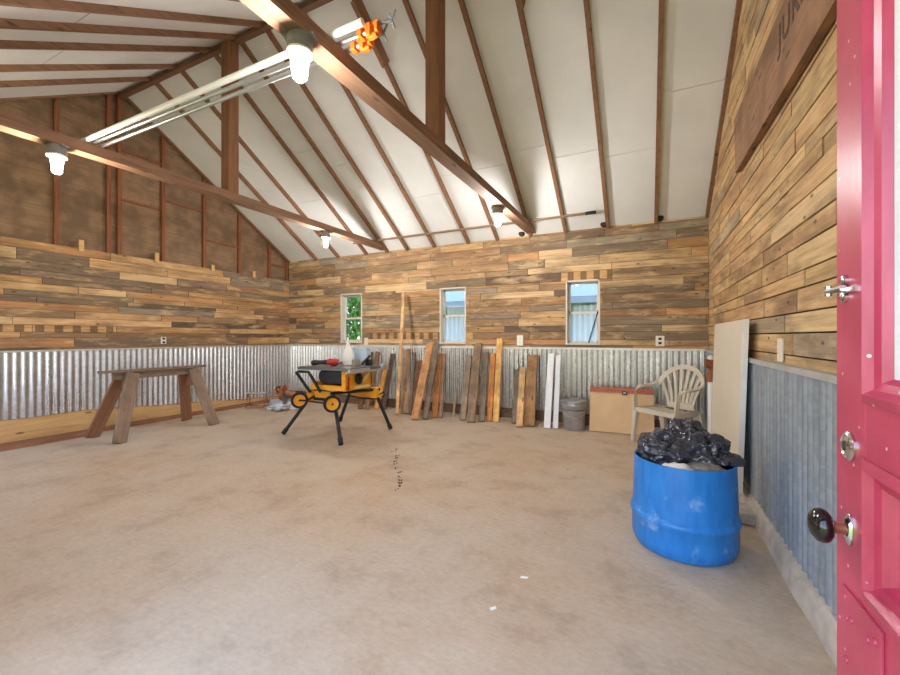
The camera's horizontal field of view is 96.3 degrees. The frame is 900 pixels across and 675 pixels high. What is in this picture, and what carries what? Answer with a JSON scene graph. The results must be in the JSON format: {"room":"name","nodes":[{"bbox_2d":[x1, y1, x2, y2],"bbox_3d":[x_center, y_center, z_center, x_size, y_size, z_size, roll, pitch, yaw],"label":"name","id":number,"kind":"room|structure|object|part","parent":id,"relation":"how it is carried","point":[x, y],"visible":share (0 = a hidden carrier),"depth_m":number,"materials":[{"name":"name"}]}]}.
{"room":"garage workshop","nodes":[
{"label":"garage workshop","id":0,"kind":"room"},
{"bbox_2d":[0,94,289,420],"bbox_3d":[-4.479,-1.067,5.319,0.194,4.535,6.057,0,0,26],"label":"wall","id":1,"kind":"structure","parent":0,"point":[100,263],"depth_m":5.38,"materials":[{"name":"brown wood"}]},
{"bbox_2d":[0,396,278,443],"bbox_3d":[-4.419,1.030,5.346,0.030,0.270,5.757,0,0,26],"label":"baseboard","id":2,"kind":"structure","parent":1,"relation":"attached to","point":[11,430],"depth_m":4.91,"materials":[{"name":"brown wood"}]},
{"bbox_2d":[0,397,289,451],"bbox_3d":[-4.364,1.180,5.149,0.250,0.040,5.850,0,0,26],"label":"trim","id":3,"kind":"structure","parent":1,"relation":"attached to","point":[7,446],"depth_m":4.83,"materials":[{"name":"brown wood"}]},
{"bbox_2d":[161,337,165,343],"bbox_3d":[-4.164,0.055,5.859,0.017,0.100,0.070,0,0,26],"label":"electrical outlet","id":4,"kind":"object","parent":1,"relation":"attached to","point":[163,339],"visible":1,"depth_m":5.85,"materials":[{"name":"white plastic"}]},
{"bbox_2d":[0,0,742,262],"bbox_3d":[-1.275,-2.372,3.819,7.510,1.999,6.284,0,0,26],"label":"ceiling","id":5,"kind":"structure","parent":0,"point":[616,109],"depth_m":4.40,"materials":[{"name":"white paint"}]},
{"bbox_2d":[0,40,383,250],"bbox_3d":[-2.406,-2.329,4.368,0.126,1.712,5.698,0,0,27],"label":"roof truss","id":6,"kind":"object","parent":5,"relation":"attached to","point":[228,192],"visible":0.87,"depth_m":4.31,"materials":[{"name":"brown wood"}]},
{"bbox_2d":[44,142,69,174],"bbox_3d":[-3.028,-1.361,3.104,0.150,0.222,0.120,0,0,6],"label":"ceiling lamp","id":7,"kind":"object","parent":6,"relation":"hanging from","point":[56,152],"visible":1,"depth_m":3.08,"materials":[{"name":"white glass"}]},
{"bbox_3d":[-3.028,-1.327,3.104,0.062,0.120,0.062,0,0,6],"label":"bulb","id":8,"kind":"part","parent":7,"relation":"part of","materials":[{"name":"white glass"}]},
{"bbox_2d":[49,157,64,174],"bbox_3d":[-3.028,-1.316,3.104,0.086,0.132,0.086,0,0,6],"label":"glass jar","id":9,"kind":"object","parent":7,"relation":"on","point":[57,164],"depth_m":3.10,"materials":[{"name":"white glass"}]},
{"bbox_2d":[80,17,364,141],"bbox_3d":[-1.841,-1.583,2.711,3.120,0.039,0.038,0,0,26],"label":"pipe","id":10,"kind":"object","parent":6,"relation":"on","point":[358,23],"visible":0.66,"depth_m":2.51,"materials":[{"name":"white metal"}]},
{"bbox_3d":[-2.394,-2.373,4.386,0.120,1.625,0.120,0,0,26],"label":"king post","id":11,"kind":"part","parent":6,"relation":"part of","materials":[{"name":"brown wood"}]},
{"bbox_2d":[320,231,331,247],"bbox_3d":[-1.752,-1.369,5.686,0.150,0.222,0.120,0,0,6],"label":"ceiling lamp","id":12,"kind":"object","parent":6,"relation":"hanging from","point":[325,235],"visible":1,"depth_m":5.66,"materials":[{"name":"white glass"}]},
{"bbox_3d":[-1.752,-1.335,5.686,0.062,0.120,0.062,0,0,6],"label":"bulb","id":13,"kind":"part","parent":12,"relation":"part of","materials":[{"name":"white glass"}]},
{"bbox_2d":[353,210,595,243],"bbox_3d":[0.116,-1.589,5.984,3.880,0.046,0.044,0,0,26],"label":"rod","id":14,"kind":"object","parent":6,"relation":"on","point":[587,212],"visible":1,"depth_m":5.80,"materials":[{"name":"grey metal"}]},
{"bbox_2d":[239,0,535,233],"bbox_3d":[-0.118,-2.329,3.258,0.144,1.712,5.698,0,0,27],"label":"roof truss","id":15,"kind":"object","parent":5,"relation":"attached to","point":[282,15],"visible":0.94,"depth_m":2.94,"materials":[{"name":"brown wood"}]},
{"bbox_2d":[89,8,395,144],"bbox_3d":[-1.737,-1.577,2.726,3.294,0.086,0.057,0,0,26],"label":"clamp","id":16,"kind":"object","parent":15,"relation":"on","point":[371,30],"visible":0.95,"depth_m":2.44,"materials":[{"name":"silver metal"}]},
{"bbox_3d":[-0.311,-1.590,2.034,0.124,0.060,0.057,0,0,26],"label":"screw handle","id":17,"kind":"part","parent":16,"relation":"part of","materials":[{"name":"grey metal"}]},
{"bbox_2d":[99,24,387,147],"bbox_3d":[-1.751,-1.577,2.800,3.204,0.086,0.057,0,0,26],"label":"clamp","id":18,"kind":"object","parent":15,"relation":"on","point":[356,46],"visible":0.64,"depth_m":2.58,"materials":[{"name":"silver metal"}]},
{"bbox_3d":[-0.366,-1.590,2.127,0.124,0.060,0.057,0,0,26],"label":"screw handle","id":19,"kind":"part","parent":18,"relation":"part of","materials":[{"name":"grey metal"}]},
{"bbox_2d":[282,28,316,83],"bbox_3d":[-0.736,-1.361,1.975,0.150,0.222,0.120,0,0,6],"label":"ceiling lamp","id":20,"kind":"object","parent":15,"relation":"hanging from","point":[299,41],"visible":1,"depth_m":1.95,"materials":[{"name":"white glass"}]},
{"bbox_2d":[290,55,308,83],"bbox_3d":[-0.736,-1.316,1.975,0.086,0.132,0.086,0,0,6],"label":"glass jar","id":21,"kind":"object","parent":20,"relation":"on","point":[299,64],"depth_m":1.97,"materials":[{"name":"white glass"}]},
{"bbox_3d":[-0.736,-1.327,1.975,0.062,0.120,0.062,0,0,6],"label":"bulb","id":22,"kind":"part","parent":20,"relation":"part of","materials":[{"name":"white glass"}]},
{"bbox_3d":[-0.119,-2.373,3.281,0.120,1.625,0.120,0,0,26],"label":"king post","id":23,"kind":"part","parent":15,"relation":"part of","materials":[{"name":"brown wood"}]},
{"bbox_2d":[491,206,503,226],"bbox_3d":[0.546,-1.369,4.604,0.150,0.222,0.120,0,0,6],"label":"ceiling lamp","id":24,"kind":"object","parent":15,"relation":"hanging from","point":[497,211],"visible":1,"depth_m":4.58,"materials":[{"name":"white glass"}]},
{"bbox_2d":[494,216,501,226],"bbox_3d":[0.546,-1.324,4.604,0.086,0.132,0.086,0,0,6],"label":"glass jar","id":25,"kind":"object","parent":24,"relation":"on","point":[498,219],"depth_m":4.59,"materials":[{"name":"white glass"}]},
{"bbox_3d":[0.546,-1.335,4.604,0.062,0.120,0.062,0,0,6],"label":"bulb","id":26,"kind":"part","parent":24,"relation":"part of","materials":[{"name":"white glass"}]},
{"bbox_2d":[0,398,836,674],"bbox_3d":[-1.297,1.259,3.774,7.410,0.122,6.257,0,0,26],"label":"floor","id":27,"kind":"structure","parent":0,"point":[235,545],"depth_m":2.10,"materials":[{"name":"concrete"}]},
{"bbox_2d":[85,365,218,443],"bbox_3d":[-3.729,0.809,5.140,0.672,0.824,1.241,0,0,26],"label":"sawhorse","id":28,"kind":"object","parent":27,"relation":"on","point":[126,381],"visible":0.92,"depth_m":4.83,"materials":[{"name":"brown wood"}]},
{"bbox_3d":[-4.083,0.816,4.806,0.036,0.826,0.135,20,-5,29],"label":"leg","id":29,"kind":"part","parent":28,"relation":"part of","materials":[{"name":"brown wood"}]},
{"bbox_3d":[-3.760,0.816,4.683,0.036,0.843,0.135,-18,-26,19],"label":"leg","id":30,"kind":"part","parent":28,"relation":"part of","materials":[{"name":"brown wood"}]},
{"bbox_3d":[-3.697,0.816,5.625,0.036,0.835,0.135,20,23,19],"label":"leg","id":31,"kind":"part","parent":28,"relation":"part of","materials":[{"name":"brown wood"}]},
{"bbox_3d":[-3.356,0.816,5.492,0.036,0.816,0.135,-22,-2,27],"label":"leg","id":32,"kind":"part","parent":28,"relation":"part of","materials":[{"name":"brown wood"}]},
{"bbox_2d":[245,392,268,407],"bbox_3d":[-3.273,1.069,6.836,0.340,0.257,0.215,0,0,-2],"label":"stand","id":33,"kind":"object","parent":27,"relation":"on","point":[247,393],"visible":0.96,"depth_m":6.79,"materials":[{"name":"brown wood"}]},
{"bbox_3d":[-3.273,1.190,6.836,0.300,0.014,0.214,0,0,-2],"label":"foot rail","id":34,"kind":"part","parent":33,"relation":"part of","materials":[{"name":"brown wood"}]},
{"bbox_2d":[266,385,298,410],"bbox_3d":[-2.732,0.995,6.623,0.520,0.410,0.510,0,0,-2],"label":"saw","id":35,"kind":"object","parent":27,"relation":"on","point":[279,404],"visible":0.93,"depth_m":6.58,"materials":[{"name":"silver metal"}]},
{"bbox_3d":[-2.709,0.990,6.619,0.003,0.236,0.236,0,0,-2],"label":"blade","id":36,"kind":"part","parent":35,"relation":"part of","materials":[{"name":"grey metal"}]},
{"bbox_3d":[-2.617,1.010,6.748,0.345,0.277,0.109,0,0,-44],"label":"arm","id":37,"kind":"part","parent":35,"relation":"part of"},
{"bbox_2d":[281,370,392,445],"bbox_3d":[-1.382,0.796,5.054,1.020,0.808,0.971,0,0,32],"label":"stand","id":38,"kind":"object","parent":27,"relation":"on","point":[332,403],"visible":0.97,"depth_m":4.88,"materials":[{"name":"black metal"}]},
{"bbox_3d":[-1.852,0.922,4.952,0.353,0.468,0.044,0,0,-10],"label":"leg","id":39,"kind":"part","parent":38,"relation":"part of","materials":[{"name":"black metal"}]},
{"bbox_3d":[-1.662,0.536,4.764,0.344,0.287,0.154,0,0,26],"label":"pull handle","id":40,"kind":"part","parent":38,"relation":"part of","materials":[{"name":"black metal"}]},
{"bbox_3d":[-1.303,0.922,4.640,0.044,0.472,0.439,0,0,-26],"label":"leg","id":41,"kind":"part","parent":38,"relation":"part of","materials":[{"name":"black metal"}]},
{"bbox_2d":[297,355,388,391],"bbox_3d":[-1.307,0.429,4.926,0.845,0.405,0.800,0,0,26],"label":"saw","id":42,"kind":"object","parent":38,"relation":"on","point":[344,378],"visible":0.94,"depth_m":4.76,"materials":[{"name":"yellow metal"}]},
{"bbox_2d":[311,358,341,365],"bbox_3d":[-1.501,0.308,4.910,0.414,0.090,0.084,0,0,18],"label":"power tool","id":43,"kind":"object","parent":42,"relation":"on","point":[332,361],"visible":0.99,"depth_m":4.87,"materials":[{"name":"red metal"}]},
{"bbox_3d":[-1.541,0.316,4.922,0.330,0.074,0.066,0,0,18],"label":"handle","id":44,"kind":"part","parent":43,"relation":"part of","materials":[{"name":"red plastic"}]},
{"bbox_3d":[-1.310,0.514,4.949,0.500,0.236,0.460,0,0,26],"label":"motor","id":45,"kind":"part","parent":42,"relation":"part of","materials":[{"name":"yellow plastic"}]},
{"bbox_2d":[341,337,354,364],"bbox_3d":[-1.280,0.178,5.057,0.160,0.352,0.160,0,0,-4],"label":"jug","id":46,"kind":"object","parent":42,"relation":"on","point":[347,356],"visible":0.94,"depth_m":5.00,"materials":[{"name":"white plastic"}]},
{"bbox_2d":[352,359,359,365],"bbox_3d":[-1.144,0.314,4.902,0.060,0.075,0.090,0,0,26],"label":"box","id":47,"kind":"object","parent":42,"relation":"on","point":[355,362],"visible":1,"depth_m":4.87,"materials":[{"name":"beige cardboard"}]},
{"bbox_2d":[351,347,371,364],"bbox_3d":[-1.167,0.246,5.175,0.332,0.215,0.104,0,0,26],"label":"tote","id":48,"kind":"object","parent":42,"relation":"on","point":[361,353],"visible":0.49,"depth_m":5.11,"materials":[{"name":"plastic"}]},
{"bbox_3d":[-0.950,0.376,4.752,0.050,0.072,0.800,0,0,26],"label":"fence rail","id":49,"kind":"part","parent":42,"relation":"part of","materials":[{"name":"silver metal"}]},
{"bbox_3d":[-1.425,0.922,5.513,0.044,0.471,0.423,0,0,-35],"label":"leg","id":50,"kind":"part","parent":38,"relation":"part of","materials":[{"name":"black metal"}]},
{"bbox_3d":[-1.324,0.727,5.062,0.766,0.171,0.455,0,0,-40],"label":"rail","id":51,"kind":"part","parent":38,"relation":"part of","materials":[{"name":"yellow metal"}]},
{"bbox_3d":[-0.866,0.922,5.156,0.223,0.460,0.044,0,0,-15],"label":"leg","id":52,"kind":"part","parent":38,"relation":"part of","materials":[{"name":"black metal"}]},
{"bbox_2d":[358,352,372,408],"bbox_3d":[-1.425,0.730,6.807,0.080,0.940,0.376,0,0,21],"label":"board","id":53,"kind":"object","parent":27,"relation":"on","point":[361,401],"visible":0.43,"depth_m":6.67,"materials":[{"name":"brown wood"}]},
{"bbox_2d":[365,351,379,409],"bbox_3d":[-1.296,0.722,6.763,0.085,0.952,0.343,0,0,26],"label":"board","id":54,"kind":"object","parent":27,"relation":"on","point":[377,355],"visible":0.68,"depth_m":6.76,"materials":[{"name":"brown wood"}]},
{"bbox_2d":[374,369,387,408],"bbox_3d":[-1.152,0.866,6.750,0.092,0.668,0.276,0,0,33],"label":"board","id":55,"kind":"object","parent":27,"relation":"on","point":[384,374],"visible":0.7,"depth_m":6.75,"materials":[{"name":"brown wood"}]},
{"bbox_2d":[382,353,394,408],"bbox_3d":[-1.033,0.741,6.721,0.244,0.919,0.089,0,0,-44],"label":"pole","id":56,"kind":"object","parent":27,"relation":"on","point":[392,356],"visible":0.89,"depth_m":6.71,"materials":[{"name":"brown wood"}]},
{"bbox_2d":[395,292,405,414],"bbox_3d":[-0.788,0.234,6.422,0.059,1.932,0.541,0,0,6],"label":"pole","id":57,"kind":"object","parent":27,"relation":"on","point":[403,293],"visible":1,"depth_m":6.38,"materials":[{"name":"brown wood"}]},
{"bbox_2d":[400,349,410,413],"bbox_3d":[-0.713,0.702,6.451,0.140,1.009,0.457,0,0,0],"label":"pole","id":58,"kind":"object","parent":27,"relation":"on","point":[404,403],"visible":1,"depth_m":6.42,"materials":[{"name":"brown wood"}]},
{"bbox_2d":[408,353,415,413],"bbox_3d":[-0.599,0.729,6.401,0.057,0.944,0.416,0,0,6],"label":"board","id":59,"kind":"object","parent":27,"relation":"on","point":[414,354],"visible":0.93,"depth_m":6.39,"materials":[{"name":"brown wood"}]},
{"bbox_2d":[410,360,422,415],"bbox_3d":[-0.517,0.794,6.322,0.110,0.824,0.498,0,0,9],"label":"board","id":60,"kind":"object","parent":27,"relation":"on","point":[419,362],"visible":0.56,"depth_m":6.37,"materials":[{"name":"brown wood"}]},
{"bbox_2d":[411,341,434,419],"bbox_3d":[-0.410,0.640,6.115,0.136,1.129,0.741,0,0,16],"label":"board","id":61,"kind":"object","parent":27,"relation":"on","point":[422,381],"visible":1,"depth_m":6.08,"materials":[{"name":"brown wood"}]},
{"bbox_2d":[422,343,439,418],"bbox_3d":[-0.286,0.652,6.115,0.097,1.101,0.644,0,0,15],"label":"board","id":62,"kind":"object","parent":27,"relation":"on","point":[433,365],"visible":1,"depth_m":6.08,"materials":[{"name":"brown wood"}]},
{"bbox_2d":[431,354,442,417],"bbox_3d":[-0.194,0.735,6.158,0.107,0.940,0.499,0,0,10],"label":"board","id":63,"kind":"object","parent":27,"relation":"on","point":[436,392],"visible":0.84,"depth_m":6.12,"materials":[{"name":"brown wood"}]},
{"bbox_2d":[439,354,445,417],"bbox_3d":[-0.111,0.735,6.134,0.059,0.934,0.461,0,0,7],"label":"board","id":64,"kind":"object","parent":27,"relation":"on","point":[444,355],"visible":1,"depth_m":6.11,"materials":[{"name":"brown wood"}]},
{"bbox_2d":[452,391,456,415],"bbox_3d":[0.072,1.023,6.170,0.035,0.355,0.252,0,0,11],"label":"board","id":65,"kind":"object","parent":27,"relation":"on","point":[455,395],"visible":1,"depth_m":6.16,"materials":[{"name":"brown wood"}]},
{"bbox_2d":[460,355,471,420],"bbox_3d":[0.238,0.740,5.958,0.097,0.925,0.476,0,0,15],"label":"board","id":66,"kind":"object","parent":27,"relation":"on","point":[465,392],"visible":1,"depth_m":5.93,"materials":[{"name":"wood"}]},
{"bbox_2d":[467,342,481,422],"bbox_3d":[0.359,0.643,5.854,0.127,1.120,0.543,0,0,16],"label":"board","id":67,"kind":"object","parent":27,"relation":"on","point":[475,372],"visible":1,"depth_m":5.83,"materials":[{"name":"brown wood"}]},
{"bbox_2d":[478,352,488,421],"bbox_3d":[0.489,0.714,5.860,0.097,0.977,0.423,0,0,14],"label":"board","id":68,"kind":"object","parent":27,"relation":"on","point":[483,385],"visible":1,"depth_m":5.84,"materials":[{"name":"brown wood"}]},
{"bbox_2d":[486,353,495,420],"bbox_3d":[0.599,0.722,5.847,0.087,0.956,0.345,0,0,17],"label":"board","id":69,"kind":"object","parent":27,"relation":"on","point":[492,355],"visible":0.98,"depth_m":5.83,"materials":[{"name":"orange wood"}]},
{"bbox_2d":[493,338,502,421],"bbox_3d":[0.692,0.612,5.808,0.092,1.176,0.335,0,0,18],"label":"board","id":70,"kind":"object","parent":27,"relation":"on","point":[497,389],"visible":1,"depth_m":5.79,"materials":[{"name":"brown wood"}]},
{"bbox_2d":[511,369,519,423],"bbox_3d":[0.929,0.831,5.691,0.074,0.737,0.325,0,0,20],"label":"board","id":71,"kind":"object","parent":27,"relation":"on","point":[516,379],"visible":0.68,"depth_m":5.67,"materials":[{"name":"brown wood"}]},
{"bbox_2d":[516,367,525,426],"bbox_3d":[0.977,0.811,5.504,0.097,0.781,0.474,0,0,17],"label":"board","id":72,"kind":"object","parent":27,"relation":"on","point":[522,372],"visible":1,"depth_m":5.46,"materials":[{"name":"brown wood"}]},
{"bbox_2d":[524,355,537,426],"bbox_3d":[1.112,0.724,5.524,0.149,0.952,0.388,0,0,20],"label":"board","id":73,"kind":"object","parent":27,"relation":"on","point":[532,360],"visible":0.99,"depth_m":5.50,"materials":[{"name":"brown wood"}]},
{"bbox_2d":[544,353,553,427],"bbox_3d":[1.341,0.715,5.444,0.086,0.969,0.410,0,0,22],"label":"trim strip","id":74,"kind":"object","parent":27,"relation":"on","point":[550,366],"visible":1,"depth_m":5.43,"materials":[{"name":"white wood"}]},
{"bbox_2d":[553,355,560,427],"bbox_3d":[1.440,0.727,5.421,0.066,0.944,0.364,0,0,22],"label":"trim strip","id":75,"kind":"object","parent":27,"relation":"on","point":[558,357],"visible":1,"depth_m":5.41,"materials":[{"name":"white wood"}]},
{"bbox_2d":[559,398,586,430],"bbox_3d":[1.598,1.010,5.246,0.354,0.380,0.332,0,0,26],"label":"bucket","id":76,"kind":"object","parent":27,"relation":"on","point":[573,410],"visible":1,"depth_m":5.12,"materials":[{"name":"plastic"}]},
{"bbox_3d":[1.612,0.841,5.242,0.326,0.042,0.326,0,0,26],"label":"lid","id":77,"kind":"part","parent":76,"relation":"part of","materials":[{"name":"metal"}]},
{"bbox_2d":[589,386,653,434],"bbox_3d":[2.140,0.921,5.042,0.745,0.554,0.165,0,0,24],"label":"cardboard box","id":78,"kind":"object","parent":27,"relation":"on","point":[611,408],"visible":0.91,"depth_m":5.04,"materials":[{"name":"beige cardboard"}]},
{"bbox_3d":[2.160,0.681,5.088,0.745,0.065,0.050,0,-14,24],"label":"rail","id":79,"kind":"part","parent":78,"relation":"part of","materials":[{"name":"red cardboard"}]},
{"bbox_2d":[631,364,706,440],"bbox_3d":[2.445,0.759,4.486,0.556,0.884,0.612,0,0,-24],"label":"plastic chair","id":80,"kind":"object","parent":27,"relation":"on","point":[660,410],"visible":0.94,"depth_m":4.55,"materials":[{"name":"beige plastic"}]},
{"bbox_3d":[2.119,1.017,4.614,0.069,0.360,0.071,0,0,-24],"label":"leg","id":81,"kind":"part","parent":80,"relation":"part of","materials":[{"name":"beige plastic"}]},
{"bbox_3d":[2.279,0.677,4.710,0.430,0.325,0.067,0,0,-24],"label":"armrest","id":82,"kind":"part","parent":80,"relation":"part of","materials":[{"name":"beige plastic"}]},
{"bbox_3d":[2.534,1.006,4.775,0.138,0.389,0.092,0,0,-24],"label":"leg","id":83,"kind":"part","parent":80,"relation":"part of","materials":[{"name":"beige plastic"}]},
{"bbox_3d":[2.414,0.829,4.472,0.440,0.057,0.484,0,0,-24],"label":"seat","id":84,"kind":"part","parent":80,"relation":"part of","materials":[{"name":"beige plastic"}]},
{"bbox_3d":[2.504,0.677,4.213,0.430,0.325,0.067,0,0,-24],"label":"armrest","id":85,"kind":"part","parent":80,"relation":"part of","materials":[{"name":"beige plastic"}]},
{"bbox_3d":[2.721,1.006,4.362,0.138,0.389,0.092,0,0,-24],"label":"leg","id":86,"kind":"part","parent":80,"relation":"part of","materials":[{"name":"beige plastic"}]},
{"bbox_2d":[630,449,741,566],"bbox_3d":[1.355,0.950,2.344,0.560,0.500,0.560,0,0,26],"label":"drum","id":87,"kind":"object","parent":27,"relation":"on","point":[691,517],"visible":0.93,"depth_m":2.12,"materials":[{"name":"blue plastic"}]},
{"bbox_2d":[662,462,693,470],"bbox_3d":[1.243,0.723,2.185,0.179,0.080,0.104,0,0,26],"label":"crumpled paper","id":88,"kind":"object","parent":87,"relation":"in","point":[684,466],"visible":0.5,"depth_m":2.17,"materials":[{"name":"white paper"}]},
{"bbox_2d":[636,418,730,468],"bbox_3d":[1.371,0.683,2.369,0.516,0.388,0.401,0,0,20],"label":"bag","id":89,"kind":"object","parent":87,"relation":"in","point":[680,441],"visible":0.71,"depth_m":2.28,"materials":[{"name":"black plastic"}]},
{"bbox_2d":[687,461,725,470],"bbox_3d":[1.380,0.730,2.179,0.218,0.107,0.142,0,0,26],"label":"bag","id":90,"kind":"object","parent":87,"relation":"in","point":[696,466],"visible":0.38,"depth_m":2.15,"materials":[{"name":"grey plastic"}]},
{"bbox_2d":[715,453,745,466],"bbox_3d":[1.514,0.685,2.254,0.192,0.073,0.231,0,0,-44],"label":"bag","id":91,"kind":"object","parent":87,"relation":"on","point":[727,459],"visible":0.42,"depth_m":2.19,"materials":[{"name":"black plastic"}]},
{"bbox_2d":[704,355,713,433],"bbox_3d":[2.645,0.695,4.113,0.120,1.010,0.085,0,0,11],"label":"standpipe","id":92,"kind":"object","parent":27,"relation":"on","point":[709,377],"visible":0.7,"depth_m":4.09,"materials":[{"name":"white plastic"}]},
{"bbox_2d":[711,319,748,493],"bbox_3d":[2.303,0.480,3.361,0.035,1.205,1.291,2,1,26],"label":"board","id":93,"kind":"object","parent":27,"relation":"on","point":[730,361],"depth_m":3.09,"materials":[{"name":"beige wood"}]},
{"bbox_2d":[739,502,755,525],"bbox_3d":[1.933,1.165,2.663,0.120,0.070,0.220,0,0,26],"label":"block","id":94,"kind":"object","parent":27,"relation":"on","point":[748,517],"visible":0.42,"depth_m":2.58,"materials":[{"name":"grey concrete"}]},
{"bbox_2d":[807,0,899,674],"bbox_3d":[0.462,0.165,0.310,0.096,2.030,0.821,0,0,26],"label":"door","id":95,"kind":"structure","parent":27,"relation":"on","point":[867,526],"depth_m":0.57,"materials":[{"name":"red paint"}]},
{"bbox_3d":[0.584,0.297,0.636,0.030,0.052,0.052,0,0,26],"label":"knob","id":96,"kind":"part","parent":95,"relation":"part of","materials":[{"name":"black metal"}]},
{"bbox_3d":[0.598,0.485,0.586,0.004,0.189,0.118,0,0,26],"label":"mending plate","id":97,"kind":"part","parent":95,"relation":"part of","materials":[{"name":"red paint"}]},
{"bbox_3d":[0.471,0.276,0.301,0.032,0.200,0.617,0,0,26],"label":"moulding","id":98,"kind":"part","parent":95,"relation":"part of","materials":[{"name":"red paint"}]},
{"bbox_3d":[0.471,-0.328,0.301,0.032,0.848,0.617,0,0,26],"label":"moulding","id":99,"kind":"part","parent":95,"relation":"part of","materials":[{"name":"red paint"}]},
{"bbox_3d":[0.479,-0.328,0.293,0.006,0.774,0.546,0,0,26],"label":"glass pane","id":100,"kind":"part","parent":95,"relation":"part of","materials":[{"name":"white glass"}]},
{"bbox_2d":[287,215,710,421],"bbox_3d":[-0.002,-0.157,6.440,7.410,2.774,0.200,0,0,26],"label":"wall","id":101,"kind":"structure","parent":0,"point":[654,278],"depth_m":5.81,"materials":[{"name":"brown wood"}]},
{"bbox_2d":[340,293,362,342],"bbox_3d":[-1.754,-0.333,7.307,0.484,0.890,0.160,0,0,26],"label":"window","id":102,"kind":"structure","parent":101,"relation":"in","point":[344,318],"depth_m":7.37,"materials":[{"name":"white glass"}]},
{"bbox_3d":[-1.744,-0.127,7.330,0.436,0.437,0.022,0,0,26],"label":"sash","id":103,"kind":"part","parent":102,"relation":"part of","materials":[{"name":"clear glass"}]},
{"bbox_3d":[-1.732,-0.539,7.352,0.436,0.437,0.022,0,0,26],"label":"sash","id":104,"kind":"part","parent":102,"relation":"part of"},
{"bbox_2d":[439,287,466,343],"bbox_3d":[0.066,-0.333,6.423,0.460,0.890,0.160,0,0,26],"label":"window","id":105,"kind":"structure","parent":101,"relation":"in","point":[443,291],"depth_m":6.46,"materials":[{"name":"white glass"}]},
{"bbox_3d":[0.077,-0.127,6.446,0.412,0.437,0.022,0,0,26],"label":"sash","id":106,"kind":"part","parent":105,"relation":"part of","materials":[{"name":"clear glass"}]},
{"bbox_3d":[0.088,-0.539,6.468,0.412,0.437,0.022,0,0,26],"label":"sash","id":107,"kind":"part","parent":105,"relation":"part of","materials":[{"name":"glass"}]},
{"bbox_2d":[288,390,669,428],"bbox_3d":[-0.019,1.105,6.405,7.010,0.190,0.020,0,0,26],"label":"baseboard","id":108,"kind":"structure","parent":101,"relation":"attached to","point":[447,407],"depth_m":6.31,"materials":[{"name":"brown wood"}]},
{"bbox_2d":[517,335,523,345],"bbox_3d":[1.024,0.054,5.865,0.090,0.150,0.055,0,0,26],"label":"electrical outlet","id":109,"kind":"object","parent":101,"relation":"attached to","point":[520,338],"visible":1,"depth_m":5.85,"materials":[{"name":"white plastic"}]},
{"bbox_2d":[566,279,599,344],"bbox_3d":[1.838,-0.333,5.563,0.451,0.890,0.160,0,0,26],"label":"window","id":110,"kind":"structure","parent":101,"relation":"in","point":[588,281],"depth_m":5.58,"materials":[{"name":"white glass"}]},
{"bbox_3d":[1.849,-0.127,5.585,0.403,0.437,0.022,0,0,26],"label":"sash","id":111,"kind":"part","parent":110,"relation":"part of","materials":[{"name":"clear glass"}]},
{"bbox_3d":[1.860,-0.539,5.608,0.403,0.437,0.022,0,0,26],"label":"sash","id":112,"kind":"part","parent":110,"relation":"part of","materials":[{"name":"clear glass"}]},
{"bbox_2d":[588,311,597,342],"bbox_3d":[1.950,-0.138,5.475,0.140,0.449,0.012,0,0,26],"label":"stick","id":113,"kind":"object","parent":110,"relation":"on","point":[597,311],"visible":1,"depth_m":5.47,"materials":[{"name":"black metal"}]},
{"bbox_2d":[656,336,663,345],"bbox_3d":[2.655,0.054,5.095,0.100,0.130,0.017,0,0,26],"label":"electrical outlet","id":114,"kind":"object","parent":101,"relation":"attached to","point":[659,339],"visible":1,"depth_m":5.09,"materials":[{"name":"beige plastic"}]},
{"bbox_2d":[705,0,836,667],"bbox_3d":[1.875,-1.067,2.234,0.197,4.535,6.057,0,0,26],"label":"wall","id":115,"kind":"structure","parent":0,"point":[773,221],"depth_m":2.13,"materials":[{"name":"brown wood"}]},
{"bbox_2d":[777,338,783,361],"bbox_3d":[1.847,0.074,2.257,0.017,0.130,0.080,0,0,26],"label":"electrical outlet","id":116,"kind":"object","parent":115,"relation":"attached to","point":[780,341],"visible":1,"depth_m":2.23,"materials":[{"name":"beige plastic"}]},
{"bbox_2d":[734,0,836,172],"bbox_3d":[1.661,-1.490,1.917,0.042,0.500,2.900,0,0,26],"label":"sign","id":117,"kind":"object","parent":115,"relation":"attached to","point":[800,26],"visible":1,"depth_m":2.15,"materials":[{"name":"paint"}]},
{"label":"outside","id":118,"kind":"structure","parent":0,"visible":0},
{"bbox_3d":[1.669,1.360,10.306,60.000,0.100,60.000,0,0,26],"label":"ground","id":119,"kind":"structure","parent":118,"visible":0},
{"bbox_2d":[347,296,360,339],"bbox_3d":[-3.437,-0.526,14.444,3.153,3.733,3.044,0,0,26],"label":"shrub","id":120,"kind":"object","parent":119,"relation":"on","point":[355,302],"visible":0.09,"depth_m":13.39,"materials":[{"name":"green plant"}]},
{"bbox_2d":[445,284,596,340],"bbox_3d":[3.446,-0.085,8.929,8.900,2.578,2.536,0,0,26],"label":"shed","id":121,"kind":"object","parent":119,"relation":"on","point":[583,296],"visible":0.06,"depth_m":8.40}
]}

